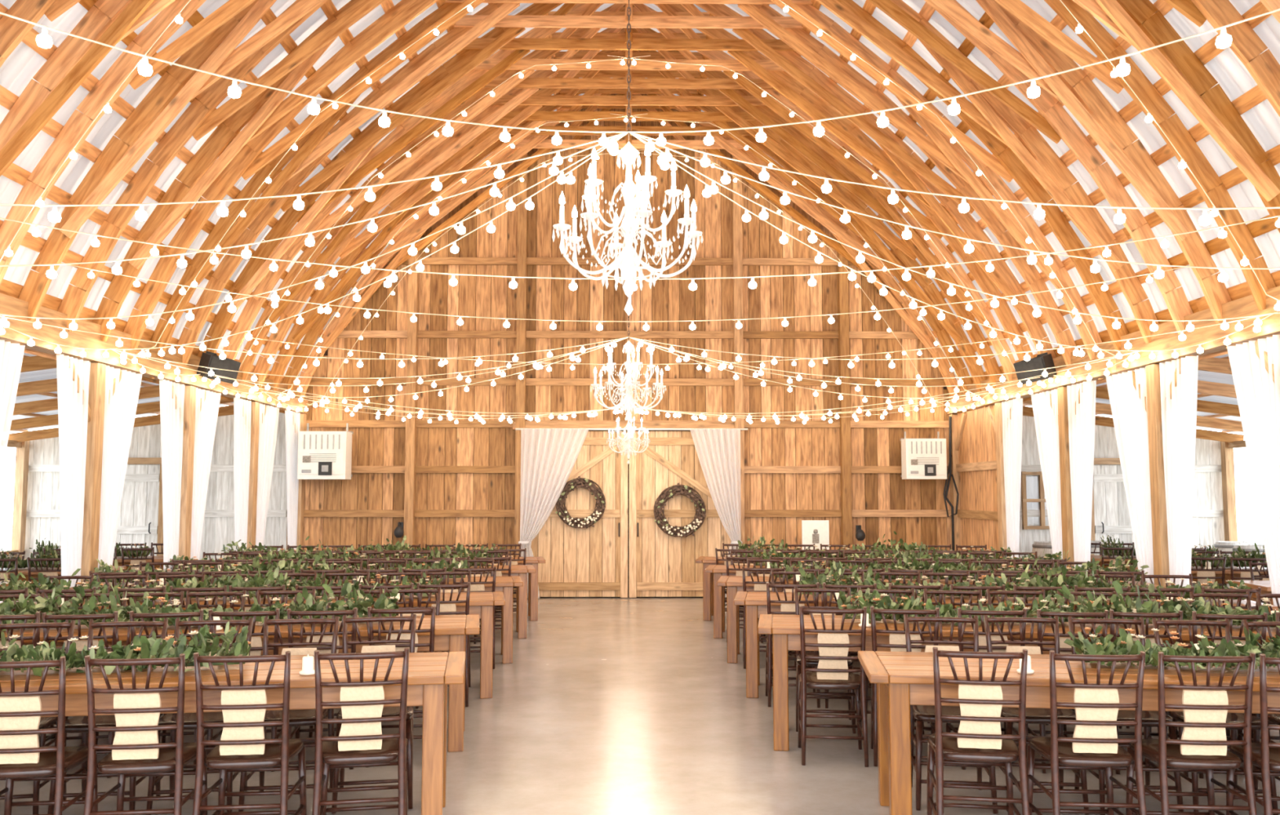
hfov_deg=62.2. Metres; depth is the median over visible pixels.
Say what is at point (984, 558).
dining chair
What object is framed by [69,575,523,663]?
table
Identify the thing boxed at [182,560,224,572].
dining chair
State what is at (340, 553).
dining chair
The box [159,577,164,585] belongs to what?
pillar candle
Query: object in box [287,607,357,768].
dining chair
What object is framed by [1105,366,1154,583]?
curtain
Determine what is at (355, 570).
dining chair
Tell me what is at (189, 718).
dining chair
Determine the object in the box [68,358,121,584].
timber post
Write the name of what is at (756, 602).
table
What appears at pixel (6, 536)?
ground
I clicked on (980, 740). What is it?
dining chair
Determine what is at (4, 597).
dining chair
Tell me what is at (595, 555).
door
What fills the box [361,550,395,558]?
dining chair
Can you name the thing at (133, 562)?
dining chair
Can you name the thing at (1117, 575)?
dining chair
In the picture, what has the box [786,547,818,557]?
dining chair
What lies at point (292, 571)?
dining chair
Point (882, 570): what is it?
dining chair
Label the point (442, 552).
dining chair
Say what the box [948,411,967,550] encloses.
timber post
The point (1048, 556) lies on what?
greenery garland
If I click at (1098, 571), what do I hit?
dining chair
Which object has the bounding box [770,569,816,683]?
dining chair
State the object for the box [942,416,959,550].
power cable
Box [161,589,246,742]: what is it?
dining chair
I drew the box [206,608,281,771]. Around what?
dining chair
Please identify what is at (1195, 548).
dining chair
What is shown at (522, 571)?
table
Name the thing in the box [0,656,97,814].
dining chair
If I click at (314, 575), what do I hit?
dining chair
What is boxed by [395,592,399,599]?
pillar candle
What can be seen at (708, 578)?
table
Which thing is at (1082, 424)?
curtain
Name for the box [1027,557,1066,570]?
dining chair
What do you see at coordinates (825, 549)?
dining chair
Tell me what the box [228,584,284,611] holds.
dining chair
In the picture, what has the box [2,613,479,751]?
table
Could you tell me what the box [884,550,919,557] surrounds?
dining chair
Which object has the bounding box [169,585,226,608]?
dining chair
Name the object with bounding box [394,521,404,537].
wall sconce
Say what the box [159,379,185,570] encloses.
curtain
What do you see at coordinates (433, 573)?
dining chair
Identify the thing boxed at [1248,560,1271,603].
dining chair
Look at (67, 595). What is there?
dining chair
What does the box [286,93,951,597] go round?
wall
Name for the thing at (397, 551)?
dining chair
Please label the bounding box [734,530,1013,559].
greenery garland
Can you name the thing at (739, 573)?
dining chair
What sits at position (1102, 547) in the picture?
dining chair
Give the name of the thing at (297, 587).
dining chair
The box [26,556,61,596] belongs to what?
dining chair
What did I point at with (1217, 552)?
dining chair
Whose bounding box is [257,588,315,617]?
dining chair
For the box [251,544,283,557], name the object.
dining chair
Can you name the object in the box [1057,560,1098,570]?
dining chair
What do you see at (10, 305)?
wooden beam
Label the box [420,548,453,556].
dining chair
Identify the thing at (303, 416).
timber post
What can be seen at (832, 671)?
dining chair
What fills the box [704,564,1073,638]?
table
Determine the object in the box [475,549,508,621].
dining chair
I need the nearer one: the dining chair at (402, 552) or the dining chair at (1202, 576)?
the dining chair at (1202, 576)
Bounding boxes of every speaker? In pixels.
[196,351,240,383]
[1013,351,1057,384]
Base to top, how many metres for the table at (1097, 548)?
0.900 m
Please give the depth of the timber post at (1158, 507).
10.10 m
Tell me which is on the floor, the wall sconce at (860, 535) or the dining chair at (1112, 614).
the dining chair at (1112, 614)
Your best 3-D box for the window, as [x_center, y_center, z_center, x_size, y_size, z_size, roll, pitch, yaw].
[6.271,1.450,16.560,0.620,0.900,0.070,0,-5,-1]
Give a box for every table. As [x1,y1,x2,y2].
[0,565,126,583]
[0,591,505,697]
[0,651,466,814]
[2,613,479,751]
[23,555,163,570]
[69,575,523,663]
[164,564,535,638]
[417,556,545,620]
[695,555,1002,620]
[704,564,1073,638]
[716,575,1164,662]
[733,591,1278,697]
[757,613,1275,751]
[857,650,1279,814]
[1090,540,1111,555]
[1090,555,1213,569]
[1125,564,1266,583]
[1231,580,1273,604]
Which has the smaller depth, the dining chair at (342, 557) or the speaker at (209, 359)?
the dining chair at (342, 557)
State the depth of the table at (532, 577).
13.48 m
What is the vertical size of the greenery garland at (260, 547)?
0.292 m
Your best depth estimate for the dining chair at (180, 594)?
7.33 m
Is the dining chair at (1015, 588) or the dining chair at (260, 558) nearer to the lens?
the dining chair at (1015, 588)
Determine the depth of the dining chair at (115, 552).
13.33 m
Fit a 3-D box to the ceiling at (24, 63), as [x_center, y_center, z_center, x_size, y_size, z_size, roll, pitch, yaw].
[-2.747,-3.433,7.625,5.334,5.482,18.700,0,-5,-1]
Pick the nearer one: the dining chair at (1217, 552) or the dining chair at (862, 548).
the dining chair at (1217, 552)
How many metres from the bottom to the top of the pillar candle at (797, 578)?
0.092 m
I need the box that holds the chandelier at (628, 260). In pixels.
[551,0,703,315]
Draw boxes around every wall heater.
[297,422,353,479]
[899,431,946,479]
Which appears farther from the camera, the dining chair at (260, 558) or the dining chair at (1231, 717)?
the dining chair at (260, 558)
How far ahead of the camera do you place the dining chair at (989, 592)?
7.49 m
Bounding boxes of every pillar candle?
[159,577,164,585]
[208,616,222,630]
[298,653,315,675]
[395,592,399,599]
[795,574,799,582]
[858,613,871,626]
[1016,654,1034,673]
[1194,643,1199,649]
[1204,561,1211,568]
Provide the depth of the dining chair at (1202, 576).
11.44 m
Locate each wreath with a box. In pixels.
[555,475,605,528]
[653,482,706,537]
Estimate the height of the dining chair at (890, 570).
0.934 m
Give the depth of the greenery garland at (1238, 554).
11.94 m
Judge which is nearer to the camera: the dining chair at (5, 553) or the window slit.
the dining chair at (5, 553)
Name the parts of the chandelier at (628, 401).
frame, chain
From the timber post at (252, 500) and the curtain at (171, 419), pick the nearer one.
the curtain at (171, 419)
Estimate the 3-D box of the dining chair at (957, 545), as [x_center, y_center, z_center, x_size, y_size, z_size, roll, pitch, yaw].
[4.355,2.264,13.808,0.401,0.934,0.493,-1,-5,9]
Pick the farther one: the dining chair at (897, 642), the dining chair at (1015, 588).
the dining chair at (1015, 588)
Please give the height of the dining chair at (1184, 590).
0.934 m
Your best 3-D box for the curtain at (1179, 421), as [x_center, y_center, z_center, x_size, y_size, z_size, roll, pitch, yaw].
[4.976,0.926,9.703,0.110,2.750,0.577,0,-5,-1]
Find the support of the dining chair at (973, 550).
on the floor
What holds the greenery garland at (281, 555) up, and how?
on the table at (522, 571)
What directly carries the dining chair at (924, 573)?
on the floor
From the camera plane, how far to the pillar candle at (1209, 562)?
11.78 m
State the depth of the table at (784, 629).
6.66 m
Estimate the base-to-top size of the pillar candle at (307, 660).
0.092 m
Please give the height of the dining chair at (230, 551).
0.934 m
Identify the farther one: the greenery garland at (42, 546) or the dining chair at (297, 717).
the greenery garland at (42, 546)
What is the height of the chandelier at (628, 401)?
4.716 m
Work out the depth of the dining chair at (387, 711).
5.80 m
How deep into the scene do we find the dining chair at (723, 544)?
14.48 m
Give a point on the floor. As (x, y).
(605, 705)
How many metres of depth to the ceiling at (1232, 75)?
9.65 m
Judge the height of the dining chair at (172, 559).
0.934 m
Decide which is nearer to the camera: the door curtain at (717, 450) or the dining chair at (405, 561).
the dining chair at (405, 561)
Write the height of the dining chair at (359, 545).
0.934 m
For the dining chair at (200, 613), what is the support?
on the floor
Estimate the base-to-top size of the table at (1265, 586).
0.766 m
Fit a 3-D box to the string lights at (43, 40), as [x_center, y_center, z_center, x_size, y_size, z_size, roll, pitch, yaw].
[-0.096,-2.412,9.124,9.936,4.418,15.204,0,-5,-1]
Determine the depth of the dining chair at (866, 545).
14.25 m
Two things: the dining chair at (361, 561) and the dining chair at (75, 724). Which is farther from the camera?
the dining chair at (361, 561)
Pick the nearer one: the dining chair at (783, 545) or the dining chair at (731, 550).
the dining chair at (731, 550)
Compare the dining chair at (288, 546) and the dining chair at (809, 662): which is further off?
the dining chair at (288, 546)
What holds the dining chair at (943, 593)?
on the floor
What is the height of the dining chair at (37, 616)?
0.934 m
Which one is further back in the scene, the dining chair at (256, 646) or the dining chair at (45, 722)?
the dining chair at (256, 646)
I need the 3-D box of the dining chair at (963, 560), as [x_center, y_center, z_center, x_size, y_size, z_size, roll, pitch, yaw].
[3.388,2.067,11.389,0.401,0.934,0.493,-1,-5,9]
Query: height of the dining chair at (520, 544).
0.934 m
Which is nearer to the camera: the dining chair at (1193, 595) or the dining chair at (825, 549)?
the dining chair at (1193, 595)
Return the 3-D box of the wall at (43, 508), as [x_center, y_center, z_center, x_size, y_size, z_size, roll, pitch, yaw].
[-7.505,1.446,16.462,4.147,2.994,0.080,0,-5,-1]
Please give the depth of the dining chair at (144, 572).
9.32 m
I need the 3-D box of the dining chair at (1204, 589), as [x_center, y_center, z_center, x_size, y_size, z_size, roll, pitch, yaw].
[4.307,1.778,7.840,0.401,0.934,0.493,-1,-5,10]
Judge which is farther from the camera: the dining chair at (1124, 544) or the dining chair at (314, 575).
the dining chair at (1124, 544)
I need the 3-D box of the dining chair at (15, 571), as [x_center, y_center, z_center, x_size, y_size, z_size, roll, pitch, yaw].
[-6.806,2.066,11.383,0.401,0.934,0.493,1,-5,-6]
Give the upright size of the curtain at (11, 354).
2.750 m
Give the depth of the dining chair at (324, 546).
14.12 m
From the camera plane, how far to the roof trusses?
11.45 m
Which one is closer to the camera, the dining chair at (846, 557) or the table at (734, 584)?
the table at (734, 584)
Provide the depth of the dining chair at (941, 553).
12.54 m
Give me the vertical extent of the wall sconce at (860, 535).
0.243 m
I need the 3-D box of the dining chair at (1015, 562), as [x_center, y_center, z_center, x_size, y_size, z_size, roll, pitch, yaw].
[3.956,1.993,10.486,0.401,0.934,0.493,-1,-5,6]
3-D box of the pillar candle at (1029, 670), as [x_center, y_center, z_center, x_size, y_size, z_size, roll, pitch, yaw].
[1.803,1.194,4.967,0.080,0.092,0.080,0,-5,-1]
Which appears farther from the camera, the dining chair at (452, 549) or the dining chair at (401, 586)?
the dining chair at (452, 549)
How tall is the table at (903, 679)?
0.766 m
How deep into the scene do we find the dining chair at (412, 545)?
14.25 m
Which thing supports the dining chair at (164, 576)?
on the floor
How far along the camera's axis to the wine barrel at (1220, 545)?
15.43 m
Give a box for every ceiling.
[0,0,614,378]
[8,352,234,441]
[644,0,1279,380]
[1022,353,1244,442]
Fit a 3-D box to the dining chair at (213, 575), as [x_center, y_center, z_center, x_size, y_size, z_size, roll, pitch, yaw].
[-3.419,1.855,8.790,0.401,0.934,0.493,1,-5,-6]
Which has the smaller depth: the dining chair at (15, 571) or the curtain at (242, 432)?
the dining chair at (15, 571)
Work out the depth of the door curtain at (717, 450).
16.33 m
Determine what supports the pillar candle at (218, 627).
on the table at (451, 630)
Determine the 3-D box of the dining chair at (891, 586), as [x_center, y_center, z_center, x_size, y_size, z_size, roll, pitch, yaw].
[2.093,1.802,8.134,0.401,0.934,0.493,-1,-5,7]
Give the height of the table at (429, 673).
0.766 m
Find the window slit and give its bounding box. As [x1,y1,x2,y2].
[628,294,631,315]
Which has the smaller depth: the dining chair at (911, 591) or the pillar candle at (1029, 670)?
the pillar candle at (1029, 670)
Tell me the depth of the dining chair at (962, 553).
12.46 m
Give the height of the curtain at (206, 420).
2.750 m
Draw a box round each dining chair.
[0,551,25,587]
[0,556,17,581]
[0,587,27,611]
[0,591,44,620]
[0,611,57,742]
[0,619,75,813]
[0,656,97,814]
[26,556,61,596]
[32,551,60,584]
[35,586,96,621]
[40,610,118,777]
[43,547,61,557]
[43,573,93,597]
[47,618,168,813]
[49,593,116,742]
[83,653,207,814]
[88,569,137,588]
[95,590,184,744]
[97,573,148,589]
[107,585,165,619]
[112,546,116,565]
[115,542,146,571]
[120,546,154,572]
[125,608,213,777]
[139,560,181,571]
[141,569,188,587]
[146,617,253,814]
[150,542,163,555]
[155,573,204,585]
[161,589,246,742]
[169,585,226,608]
[171,558,212,571]
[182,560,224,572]
[192,650,306,814]
[194,568,241,587]
[202,551,239,559]
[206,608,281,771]
[211,572,259,583]
[214,557,255,577]
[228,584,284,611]
[229,549,263,558]
[229,560,271,571]
[238,616,339,811]
[242,551,278,566]
[248,568,294,586]
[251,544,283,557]
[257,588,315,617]
[258,557,297,569]
[260,571,316,655]
[267,549,302,558]
[277,560,317,577]
[284,551,319,557]
[287,544,319,551]
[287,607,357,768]
[295,584,348,617]
[300,567,346,593]
[304,556,343,577]
[306,549,340,564]
[308,587,382,737]
[311,647,409,814]
[321,544,352,550]
[321,570,369,585]
[324,550,359,565]
[324,559,362,577]
[331,613,416,813]
[343,548,377,558]
[348,556,386,572]
[353,567,399,585]
[358,543,388,549]
[359,582,413,615]
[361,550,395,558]
[367,559,407,573]
[367,605,435,738]
[376,570,423,585]
[382,548,417,557]
[384,586,440,713]
[389,556,427,567]
[390,543,420,556]
[400,550,435,564]
[401,566,446,652]
[412,558,451,651]
[415,582,470,708]
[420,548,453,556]
[422,569,471,686]
[425,543,455,549]
[432,555,470,576]
[439,549,473,557]
[453,566,496,668]
[455,548,488,557]
[455,557,493,641]
[459,542,488,549]
[473,555,511,643]
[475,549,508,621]
[491,542,521,606]
[493,547,526,624]
[715,547,747,611]
[722,542,751,605]
[725,555,765,643]
[729,549,763,621]
[742,566,785,668]
[746,557,785,641]
[751,547,783,564]
[755,543,784,547]
[764,582,820,707]
[766,549,799,557]
[769,555,806,568]
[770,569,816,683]
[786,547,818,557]
[787,543,814,549]
[789,558,828,655]
[792,566,836,665]
[794,586,856,733]
[797,605,868,766]
[805,549,839,560]
[810,555,848,568]
[817,569,871,685]
[820,543,849,550]
[822,582,876,707]
[824,548,857,561]
[833,558,872,568]
[841,567,884,653]
[842,550,876,563]
[853,555,892,568]
[854,543,878,550]
[857,586,924,733]
[862,548,894,557]
[870,605,939,766]
[873,570,920,585]
[877,559,912,576]
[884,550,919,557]
[888,567,933,585]
[888,582,942,608]
[893,556,933,576]
[899,548,933,557]
[903,614,997,813]
[921,570,969,586]
[922,544,951,550]
[922,550,957,558]
[922,559,962,576]
[923,588,982,722]
[926,646,1030,814]
[935,549,968,557]
[937,556,977,569]
[945,568,990,586]
[946,607,1028,769]
[950,583,1005,608]
[955,544,986,551]
[960,551,995,560]
[968,559,1008,577]
[972,549,1006,559]
[977,571,1025,585]
[983,557,1022,571]
[983,614,1088,814]
[986,588,1067,737]
[993,568,1039,586]
[1001,551,1037,559]
[1013,560,1053,570]
[1013,584,1071,710]
[1026,649,1146,814]
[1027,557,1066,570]
[1027,608,1113,774]
[1031,572,1079,586]
[1044,568,1091,587]
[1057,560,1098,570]
[1057,590,1121,728]
[1067,616,1183,814]
[1074,585,1130,609]
[1084,572,1134,586]
[1090,542,1101,555]
[1096,568,1144,587]
[1101,546,1133,578]
[1106,542,1134,554]
[1109,608,1188,776]
[1120,590,1181,737]
[1125,651,1257,814]
[1135,585,1194,619]
[1141,573,1192,587]
[1151,617,1278,814]
[1173,610,1268,777]
[1189,591,1251,740]
[1191,546,1206,583]
[1191,555,1226,588]
[1193,550,1220,586]
[1201,586,1261,620]
[1219,550,1253,585]
[1226,653,1279,814]
[1231,555,1269,603]
[1242,618,1279,795]
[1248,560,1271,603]
[1251,611,1279,742]
[1255,591,1279,615]
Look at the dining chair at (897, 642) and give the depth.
6.30 m
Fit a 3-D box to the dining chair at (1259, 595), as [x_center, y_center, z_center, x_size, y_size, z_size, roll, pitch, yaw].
[4.386,1.709,6.999,0.401,0.934,0.493,-1,-5,9]
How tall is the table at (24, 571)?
0.766 m
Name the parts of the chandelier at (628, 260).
frame, chain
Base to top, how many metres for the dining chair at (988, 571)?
0.934 m
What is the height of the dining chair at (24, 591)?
0.934 m
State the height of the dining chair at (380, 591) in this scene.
0.934 m
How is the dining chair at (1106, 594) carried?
on the floor
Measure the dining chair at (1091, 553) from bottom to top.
0.934 m
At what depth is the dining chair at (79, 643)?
6.04 m
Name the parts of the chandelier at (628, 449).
frame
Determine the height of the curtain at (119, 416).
2.750 m
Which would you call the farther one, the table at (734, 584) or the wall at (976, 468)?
the wall at (976, 468)
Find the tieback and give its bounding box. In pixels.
[518,541,528,544]
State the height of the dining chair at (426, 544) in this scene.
0.934 m
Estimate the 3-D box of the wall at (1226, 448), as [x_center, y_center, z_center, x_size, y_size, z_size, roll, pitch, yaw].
[9.281,0.980,7.345,0.150,2.440,18.600,0,-5,-1]
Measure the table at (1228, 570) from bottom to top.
0.766 m
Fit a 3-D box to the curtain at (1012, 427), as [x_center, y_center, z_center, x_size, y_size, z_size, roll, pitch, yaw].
[4.929,1.272,13.941,0.114,2.750,0.592,0,-5,-1]
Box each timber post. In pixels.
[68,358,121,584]
[168,384,205,559]
[244,401,266,551]
[291,410,306,550]
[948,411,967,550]
[987,399,1013,551]
[1048,382,1082,567]
[1131,358,1181,587]
[1254,338,1274,382]
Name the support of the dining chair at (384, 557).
on the floor
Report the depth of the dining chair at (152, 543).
14.68 m
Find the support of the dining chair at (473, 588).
on the floor
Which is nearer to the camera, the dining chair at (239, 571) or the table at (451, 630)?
the table at (451, 630)
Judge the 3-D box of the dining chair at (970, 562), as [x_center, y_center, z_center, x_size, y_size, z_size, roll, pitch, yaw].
[3.516,2.000,10.566,0.401,0.934,0.493,-1,-5,10]
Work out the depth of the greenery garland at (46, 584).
8.36 m
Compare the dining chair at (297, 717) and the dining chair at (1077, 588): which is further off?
the dining chair at (1077, 588)
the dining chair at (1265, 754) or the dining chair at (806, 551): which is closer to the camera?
the dining chair at (1265, 754)
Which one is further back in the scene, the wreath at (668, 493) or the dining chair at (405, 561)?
the wreath at (668, 493)
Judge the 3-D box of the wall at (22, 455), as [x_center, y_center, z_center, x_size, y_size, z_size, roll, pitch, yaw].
[-9.438,0.964,7.144,0.150,2.440,18.600,0,-5,-1]
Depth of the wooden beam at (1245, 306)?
10.04 m
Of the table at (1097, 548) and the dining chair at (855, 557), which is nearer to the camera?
the dining chair at (855, 557)
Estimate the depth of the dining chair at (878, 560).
10.93 m
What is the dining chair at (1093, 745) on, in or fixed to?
on the floor
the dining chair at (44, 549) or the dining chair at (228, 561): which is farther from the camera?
the dining chair at (44, 549)
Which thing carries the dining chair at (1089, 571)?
on the floor
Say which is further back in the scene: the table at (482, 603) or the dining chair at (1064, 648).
the table at (482, 603)
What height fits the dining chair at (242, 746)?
0.934 m
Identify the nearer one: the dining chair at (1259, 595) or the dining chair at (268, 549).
the dining chair at (1259, 595)
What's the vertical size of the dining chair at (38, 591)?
0.934 m
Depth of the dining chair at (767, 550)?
12.78 m
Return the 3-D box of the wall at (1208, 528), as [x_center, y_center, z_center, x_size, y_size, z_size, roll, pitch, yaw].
[7.147,1.458,16.619,4.147,2.994,0.080,0,-5,-1]
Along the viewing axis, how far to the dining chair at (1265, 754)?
4.45 m
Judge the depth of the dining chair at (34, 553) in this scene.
12.49 m
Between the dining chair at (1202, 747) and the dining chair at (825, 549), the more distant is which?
the dining chair at (825, 549)
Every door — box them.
[115,457,163,555]
[530,431,627,597]
[629,431,731,597]
[1090,457,1134,547]
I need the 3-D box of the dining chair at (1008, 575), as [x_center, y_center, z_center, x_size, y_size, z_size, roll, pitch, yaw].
[3.087,1.863,8.884,0.401,0.934,0.493,0,-5,6]
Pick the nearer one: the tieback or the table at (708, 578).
the table at (708, 578)
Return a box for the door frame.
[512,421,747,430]
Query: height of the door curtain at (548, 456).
2.580 m
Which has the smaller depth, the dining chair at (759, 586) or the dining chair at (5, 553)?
the dining chair at (759, 586)
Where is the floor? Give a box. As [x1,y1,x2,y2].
[0,596,1279,814]
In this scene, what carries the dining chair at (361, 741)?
on the floor
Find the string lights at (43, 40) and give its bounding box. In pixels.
[0,0,1279,424]
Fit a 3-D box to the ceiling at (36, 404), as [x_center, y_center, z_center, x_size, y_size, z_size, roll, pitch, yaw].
[-7.524,-0.560,7.289,4.509,0.759,18.600,0,-5,-1]
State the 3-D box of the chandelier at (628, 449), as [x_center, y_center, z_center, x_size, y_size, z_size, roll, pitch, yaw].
[-0.165,-1.648,15.484,0.596,4.952,0.598,3,-6,-34]
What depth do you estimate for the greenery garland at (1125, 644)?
5.09 m
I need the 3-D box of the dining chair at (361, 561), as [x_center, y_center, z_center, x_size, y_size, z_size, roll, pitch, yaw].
[-2.999,2.001,10.584,0.401,0.934,0.493,1,-5,-10]
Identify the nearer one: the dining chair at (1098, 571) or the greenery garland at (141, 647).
the greenery garland at (141, 647)
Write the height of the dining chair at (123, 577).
0.934 m
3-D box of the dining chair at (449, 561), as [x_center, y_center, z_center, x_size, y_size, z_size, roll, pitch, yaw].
[-2.129,2.015,10.759,0.401,0.934,0.493,1,-5,-8]
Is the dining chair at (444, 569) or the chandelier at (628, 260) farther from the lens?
the dining chair at (444, 569)
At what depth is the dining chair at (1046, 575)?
9.07 m
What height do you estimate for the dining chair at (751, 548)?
0.934 m
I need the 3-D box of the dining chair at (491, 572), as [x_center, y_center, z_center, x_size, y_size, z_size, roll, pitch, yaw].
[-1.689,2.021,10.824,0.401,0.934,0.493,1,-5,-9]
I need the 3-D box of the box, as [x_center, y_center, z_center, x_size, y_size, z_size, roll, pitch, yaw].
[2.607,2.300,15.952,0.460,1.213,0.505,0,-5,-1]
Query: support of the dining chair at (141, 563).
on the floor
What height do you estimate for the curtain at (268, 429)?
2.750 m
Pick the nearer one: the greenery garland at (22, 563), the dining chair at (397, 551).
the greenery garland at (22, 563)
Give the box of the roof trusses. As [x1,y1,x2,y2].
[0,0,1279,413]
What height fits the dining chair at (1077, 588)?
0.934 m
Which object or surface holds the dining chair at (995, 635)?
on the floor
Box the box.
[801,520,829,549]
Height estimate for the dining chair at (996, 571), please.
0.934 m
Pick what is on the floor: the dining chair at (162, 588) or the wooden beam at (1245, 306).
the dining chair at (162, 588)
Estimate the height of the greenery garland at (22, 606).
0.357 m
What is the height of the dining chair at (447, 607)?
0.934 m
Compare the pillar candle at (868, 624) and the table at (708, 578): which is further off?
the table at (708, 578)
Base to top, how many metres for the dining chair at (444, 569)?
0.934 m
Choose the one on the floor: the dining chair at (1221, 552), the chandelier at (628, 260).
the dining chair at (1221, 552)
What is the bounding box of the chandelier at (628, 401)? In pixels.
[590,8,666,428]
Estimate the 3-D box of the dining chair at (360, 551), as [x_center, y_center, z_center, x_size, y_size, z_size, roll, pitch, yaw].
[-3.431,2.204,13.072,0.401,0.934,0.493,1,-5,-10]
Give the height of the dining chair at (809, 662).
0.934 m
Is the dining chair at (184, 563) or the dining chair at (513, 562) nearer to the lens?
the dining chair at (184, 563)
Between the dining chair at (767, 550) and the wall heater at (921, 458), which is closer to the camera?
the dining chair at (767, 550)
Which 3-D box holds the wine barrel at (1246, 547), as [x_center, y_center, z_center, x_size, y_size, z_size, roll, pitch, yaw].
[8.442,2.340,14.550,0.620,0.900,0.620,0,-5,-1]
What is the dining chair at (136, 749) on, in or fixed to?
on the floor
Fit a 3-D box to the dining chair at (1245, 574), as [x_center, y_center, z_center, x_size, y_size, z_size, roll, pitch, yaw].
[6.554,2.078,11.522,0.401,0.934,0.493,-1,-5,7]
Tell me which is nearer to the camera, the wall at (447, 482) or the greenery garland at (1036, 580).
the greenery garland at (1036, 580)
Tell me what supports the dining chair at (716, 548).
on the floor
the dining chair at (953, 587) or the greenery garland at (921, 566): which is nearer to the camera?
the dining chair at (953, 587)
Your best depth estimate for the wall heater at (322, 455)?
15.91 m
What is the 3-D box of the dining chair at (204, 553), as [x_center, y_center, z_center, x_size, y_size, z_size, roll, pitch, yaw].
[-4.835,2.121,12.057,0.401,0.934,0.493,1,-5,-6]
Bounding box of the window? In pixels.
[1021,471,1049,528]
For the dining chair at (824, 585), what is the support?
on the floor
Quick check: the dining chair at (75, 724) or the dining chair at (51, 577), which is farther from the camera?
the dining chair at (51, 577)
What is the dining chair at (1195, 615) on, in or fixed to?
on the floor
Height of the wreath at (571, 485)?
0.807 m
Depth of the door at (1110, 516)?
16.53 m
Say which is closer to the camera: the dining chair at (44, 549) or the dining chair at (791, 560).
the dining chair at (791, 560)
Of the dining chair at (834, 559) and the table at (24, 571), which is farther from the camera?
the table at (24, 571)
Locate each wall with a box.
[0,440,29,587]
[24,412,287,559]
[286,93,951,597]
[955,404,999,555]
[1018,415,1224,557]
[1220,440,1246,541]
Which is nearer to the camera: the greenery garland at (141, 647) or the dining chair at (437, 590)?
the greenery garland at (141, 647)
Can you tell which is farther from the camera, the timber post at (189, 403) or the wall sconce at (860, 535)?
the wall sconce at (860, 535)
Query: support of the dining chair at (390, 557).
on the floor
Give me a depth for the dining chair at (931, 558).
11.24 m
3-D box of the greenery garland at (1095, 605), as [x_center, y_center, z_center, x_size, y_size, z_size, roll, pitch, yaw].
[3.039,1.237,6.771,3.506,0.291,0.717,-1,-5,7]
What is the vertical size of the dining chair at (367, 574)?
0.934 m
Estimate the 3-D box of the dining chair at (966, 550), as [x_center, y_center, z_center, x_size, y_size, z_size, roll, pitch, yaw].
[3.801,2.200,13.024,0.401,0.934,0.493,-1,-5,8]
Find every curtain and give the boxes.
[0,339,25,480]
[56,354,90,586]
[97,365,142,571]
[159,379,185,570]
[190,387,221,559]
[233,397,251,558]
[255,402,279,549]
[284,409,300,551]
[520,428,589,598]
[689,428,741,596]
[1001,397,1022,558]
[1031,388,1062,566]
[1066,380,1096,570]
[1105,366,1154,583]
[1159,355,1198,586]
[1226,334,1279,605]
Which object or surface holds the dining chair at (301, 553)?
on the floor
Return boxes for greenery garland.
[0,542,61,568]
[0,559,443,601]
[0,568,399,630]
[0,621,251,675]
[29,537,151,557]
[85,549,468,583]
[164,536,491,569]
[221,535,506,559]
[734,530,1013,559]
[752,542,1075,569]
[769,551,1149,582]
[794,553,1250,601]
[836,580,1279,627]
[1063,625,1279,671]
[1100,534,1217,556]
[1191,542,1266,568]
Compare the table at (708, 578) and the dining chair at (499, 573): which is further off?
the table at (708, 578)
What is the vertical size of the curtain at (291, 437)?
2.750 m
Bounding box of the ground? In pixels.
[0,530,1263,551]
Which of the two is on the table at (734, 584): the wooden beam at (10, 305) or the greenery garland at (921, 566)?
the greenery garland at (921, 566)
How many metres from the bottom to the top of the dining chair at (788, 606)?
0.934 m
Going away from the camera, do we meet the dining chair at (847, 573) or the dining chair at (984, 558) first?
the dining chair at (847, 573)
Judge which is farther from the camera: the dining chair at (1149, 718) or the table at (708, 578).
the table at (708, 578)
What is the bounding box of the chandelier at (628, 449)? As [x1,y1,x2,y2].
[606,129,650,463]
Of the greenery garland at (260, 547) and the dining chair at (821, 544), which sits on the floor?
the dining chair at (821, 544)
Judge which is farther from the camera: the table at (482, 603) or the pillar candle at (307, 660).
the table at (482, 603)
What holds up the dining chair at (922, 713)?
on the floor
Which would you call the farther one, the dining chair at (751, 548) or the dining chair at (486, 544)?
the dining chair at (486, 544)
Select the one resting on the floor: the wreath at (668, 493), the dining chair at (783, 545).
the dining chair at (783, 545)
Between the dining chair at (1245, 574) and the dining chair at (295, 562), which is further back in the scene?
the dining chair at (1245, 574)
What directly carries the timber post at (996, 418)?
on the floor
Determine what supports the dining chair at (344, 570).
on the floor
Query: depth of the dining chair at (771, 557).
11.45 m
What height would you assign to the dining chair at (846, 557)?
0.934 m
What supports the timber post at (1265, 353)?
on the floor
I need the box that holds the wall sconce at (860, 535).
[855,524,865,540]
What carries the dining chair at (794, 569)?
on the floor
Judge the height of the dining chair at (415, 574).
0.934 m
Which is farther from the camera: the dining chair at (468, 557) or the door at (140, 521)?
the door at (140, 521)

